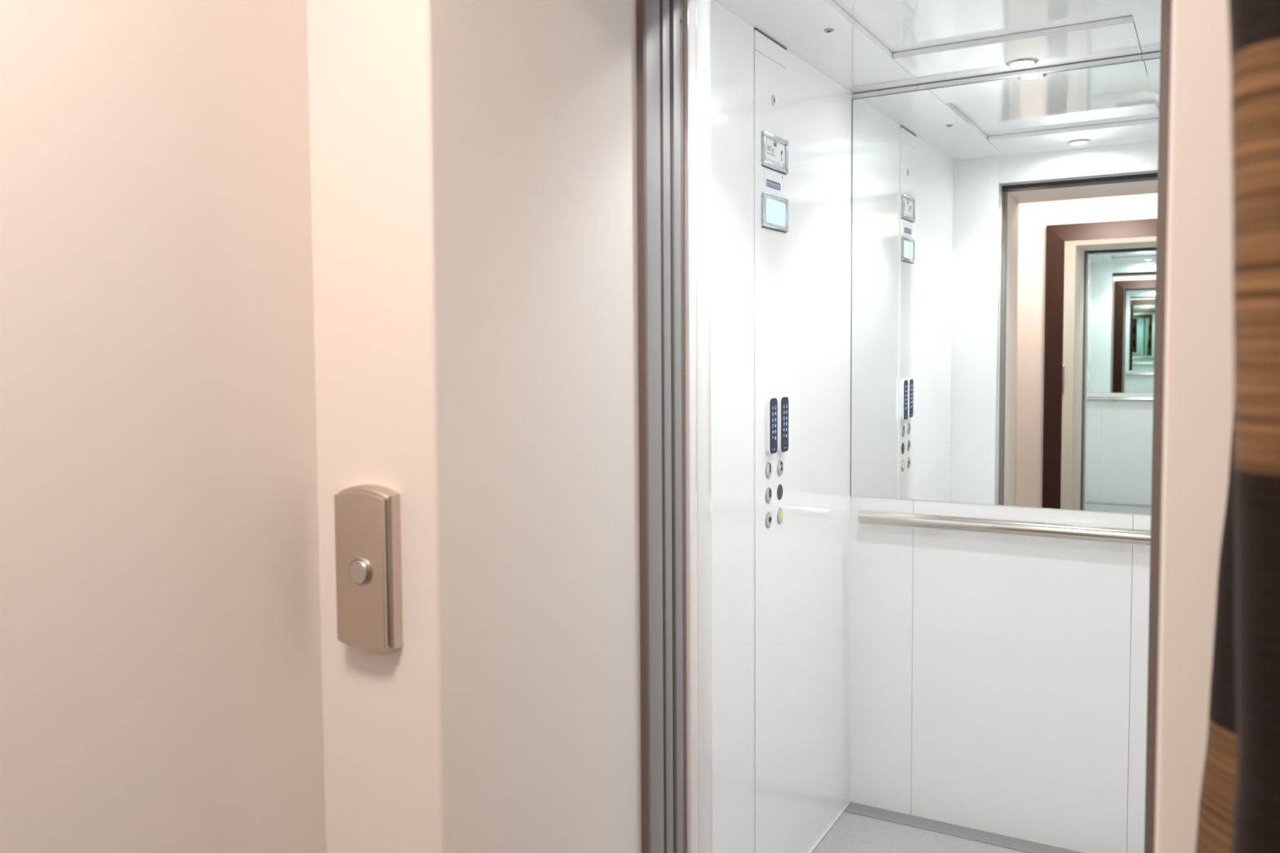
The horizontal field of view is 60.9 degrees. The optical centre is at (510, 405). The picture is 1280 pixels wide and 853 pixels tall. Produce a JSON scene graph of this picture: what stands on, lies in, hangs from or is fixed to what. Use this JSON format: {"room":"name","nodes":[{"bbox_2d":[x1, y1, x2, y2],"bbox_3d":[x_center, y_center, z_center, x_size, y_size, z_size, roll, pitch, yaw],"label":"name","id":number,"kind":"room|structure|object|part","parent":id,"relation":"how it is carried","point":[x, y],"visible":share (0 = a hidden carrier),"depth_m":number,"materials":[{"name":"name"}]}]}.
{"room":"elevator lobby","nodes":[
{"label":"elevator lobby","id":0,"kind":"room"},
{"bbox_2d":[0,0,326,852],"bbox_3d":[-0.735,0.163,0.810,0.120,2.500,1.570,1,4,33],"label":"wall","id":1,"kind":"structure","parent":0,"point":[161,673],"depth_m":1.21,"materials":[{"name":"white paint"}]},
{"bbox_2d":[683,0,712,852],"bbox_3d":[0.598,0.238,1.762,0.959,2.310,0.098,1,4,33],"label":"wall","id":2,"kind":"structure","parent":0,"point":[696,13],"depth_m":1.91,"materials":[{"name":"white laminate"}]},
{"bbox_2d":[659,0,686,852],"bbox_3d":[0.137,0.244,1.953,0.361,2.190,0.105,1,4,33],"label":"door","id":3,"kind":"structure","parent":2,"relation":"in","point":[671,11],"depth_m":1.83,"materials":[{"name":"grey metal"}]},
{"bbox_3d":[0.237,0.244,1.926,0.158,2.190,0.018,1,4,33],"label":"post","id":4,"kind":"part","parent":3,"relation":"part of","materials":[{"name":"grey metal"}]},
{"bbox_2d":[306,0,1233,852],"bbox_3d":[0.847,0.131,1.022,2.535,2.500,0.520,1,4,33],"label":"wall","id":5,"kind":"structure","parent":0,"point":[473,163],"depth_m":1.40,"materials":[{"name":"white paint"}]},
{"bbox_2d":[333,484,403,652],"bbox_3d":[-0.183,0.208,1.369,0.088,0.214,0.036,1,4,33],"label":"plate","id":6,"kind":"object","parent":5,"relation":"attached to","point":[367,517],"visible":1,"depth_m":1.35,"materials":[{"name":"brown metal"}]},
{"bbox_2d":[635,0,1172,852],"bbox_3d":[0.533,0.259,1.585,0.961,2.190,0.062,1,4,33],"label":"trim","id":7,"kind":"structure","parent":5,"relation":"attached to","point":[647,11],"depth_m":1.74,"materials":[{"name":"grey metal"}]},
{"bbox_2d":[1195,0,1279,852],"bbox_3d":[0.657,0.171,0.605,0.496,2.410,0.305,1,4,33],"label":"curtain","id":8,"kind":"object","parent":5,"relation":"hanging from","point":[1239,807],"visible":1,"depth_m":0.59,"materials":[{"name":"fabric"}]},
{"bbox_2d":[710,0,853,852],"bbox_3d":[0.606,0.187,2.685,0.040,2.310,1.653,1,4,33],"label":"wall","id":9,"kind":"structure","parent":0,"point":[820,109],"depth_m":2.89,"materials":[{"name":"white metal"}]},
{"bbox_2d":[754,27,786,852],"bbox_3d":[0.663,0.185,2.728,0.008,2.192,0.225,1,4,33],"label":"control panel","id":10,"kind":"object","parent":9,"relation":"attached to","point":[770,77],"visible":1,"depth_m":2.71,"materials":[{"name":"white metal"}]},
{"bbox_2d":[765,396,777,454],"bbox_3d":[0.657,0.051,2.705,0.013,0.144,0.056,1,4,33],"label":"keypad","id":11,"kind":"object","parent":10,"relation":"attached to","point":[771,402],"visible":1,"depth_m":2.69,"materials":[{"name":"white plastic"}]},
{"bbox_2d":[764,168,783,196],"bbox_3d":[0.663,-0.558,2.703,0.001,0.052,0.140,1,4,33],"label":"sticker","id":12,"kind":"object","parent":10,"relation":"attached to","point":[773,182],"visible":1,"depth_m":2.70,"materials":[{"name":"white"}]},
{"bbox_2d":[771,94,776,106],"bbox_3d":[0.659,-0.761,2.688,0.003,0.027,0.027,1,4,33],"label":"indicator light","id":13,"kind":"object","parent":10,"relation":"attached to","point":[773,96],"depth_m":2.68,"materials":[{"name":"grey"}]},
{"bbox_2d":[761,130,788,174],"bbox_3d":[0.664,-0.631,2.696,0.008,0.085,0.175,1,4,33],"label":"notice","id":14,"kind":"object","parent":10,"relation":"attached to","point":[775,149],"visible":1,"depth_m":2.69,"materials":[{"name":"silver metal"}]},
{"bbox_2d":[761,191,788,232],"bbox_3d":[0.666,-0.483,2.704,0.008,0.085,0.175,1,4,33],"label":"display screen","id":15,"kind":"object","parent":10,"relation":"attached to","point":[775,209],"visible":1,"depth_m":2.70,"materials":[{"name":"silver metal"}]},
{"bbox_3d":[0.664,-0.484,2.705,0.003,0.066,0.158,1,4,33],"label":"lit panel","id":16,"kind":"part","parent":15,"relation":"part of","materials":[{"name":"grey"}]},
{"bbox_2d":[777,484,782,500],"bbox_3d":[0.697,0.223,2.782,0.002,0.041,0.041,1,4,33],"label":"button","id":17,"kind":"object","parent":10,"relation":"attached to","point":[780,486],"depth_m":2.78,"materials":[{"name":"grey metal"}]},
{"bbox_2d":[777,395,788,453],"bbox_3d":[0.703,0.048,2.774,0.013,0.146,0.058,1,4,33],"label":"keypad","id":18,"kind":"object","parent":10,"relation":"attached to","point":[782,401],"visible":1,"depth_m":2.76,"materials":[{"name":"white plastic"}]},
{"bbox_2d":[808,800,850,852],"bbox_3d":[0.655,1.286,2.757,0.006,0.006,1.516,1,4,33],"label":"trim","id":19,"kind":"structure","parent":9,"relation":"attached to","point":[849,802],"depth_m":3.20,"materials":[{"name":"white metal"}]},
{"bbox_2d":[811,811,1027,852],"bbox_3d":[1.027,1.341,2.458,0.959,0.080,1.613,1,4,33],"label":"floor","id":20,"kind":"structure","parent":0,"point":[851,833],"depth_m":3.12,"materials":[{"name":"grey plastic"}]},
{"bbox_2d":[713,0,1161,93],"bbox_3d":[1.025,-0.928,2.373,0.959,0.060,1.516,1,4,33],"label":"ceiling","id":21,"kind":"structure","parent":0,"point":[873,45],"depth_m":2.67,"materials":[{"name":"grey"}]},
{"bbox_2d":[823,28,833,32],"bbox_3d":[0.770,-0.905,2.603,0.023,0.006,0.023,1,4,33],"label":"ceiling sensor","id":22,"kind":"object","parent":21,"relation":"attached to","point":[828,30],"visible":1,"depth_m":2.60,"materials":[{"name":"grey plastic"}]},
{"bbox_2d":[1005,57,1039,66],"bbox_3d":[1.391,-0.931,2.927,0.081,0.006,0.081,1,4,33],"label":"recessed light","id":23,"kind":"object","parent":21,"relation":"in","point":[1023,62],"visible":1,"depth_m":2.92,"materials":[{"name":"white glass"}]},
{"bbox_2d":[848,50,1159,852],"bbox_3d":[1.465,0.154,3.085,0.959,2.310,0.040,1,4,33],"label":"wall","id":24,"kind":"structure","parent":0,"point":[998,683],"depth_m":3.12,"materials":[{"name":"white laminate"}]},
{"bbox_2d":[844,802,1082,852],"bbox_3d":[1.451,1.258,3.096,0.953,0.003,0.074,1,4,33],"label":"trim","id":25,"kind":"structure","parent":24,"relation":"attached to","point":[1028,846],"depth_m":3.18,"materials":[{"name":"silver metal"}]},
{"bbox_2d":[857,509,1150,546],"bbox_3d":[1.434,0.344,3.045,0.869,0.042,0.080,1,4,33],"label":"handrail","id":26,"kind":"object","parent":24,"relation":"attached to","point":[998,526],"visible":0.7,"depth_m":3.02,"materials":[{"name":"metal"}]},
{"bbox_2d":[849,57,1159,515],"bbox_3d":[1.446,-0.316,3.040,0.959,1.210,0.005,1,4,33],"label":"wall mirror","id":27,"kind":"object","parent":24,"relation":"attached to","point":[1004,230],"visible":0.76,"depth_m":3.06,"materials":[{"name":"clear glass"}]}
]}

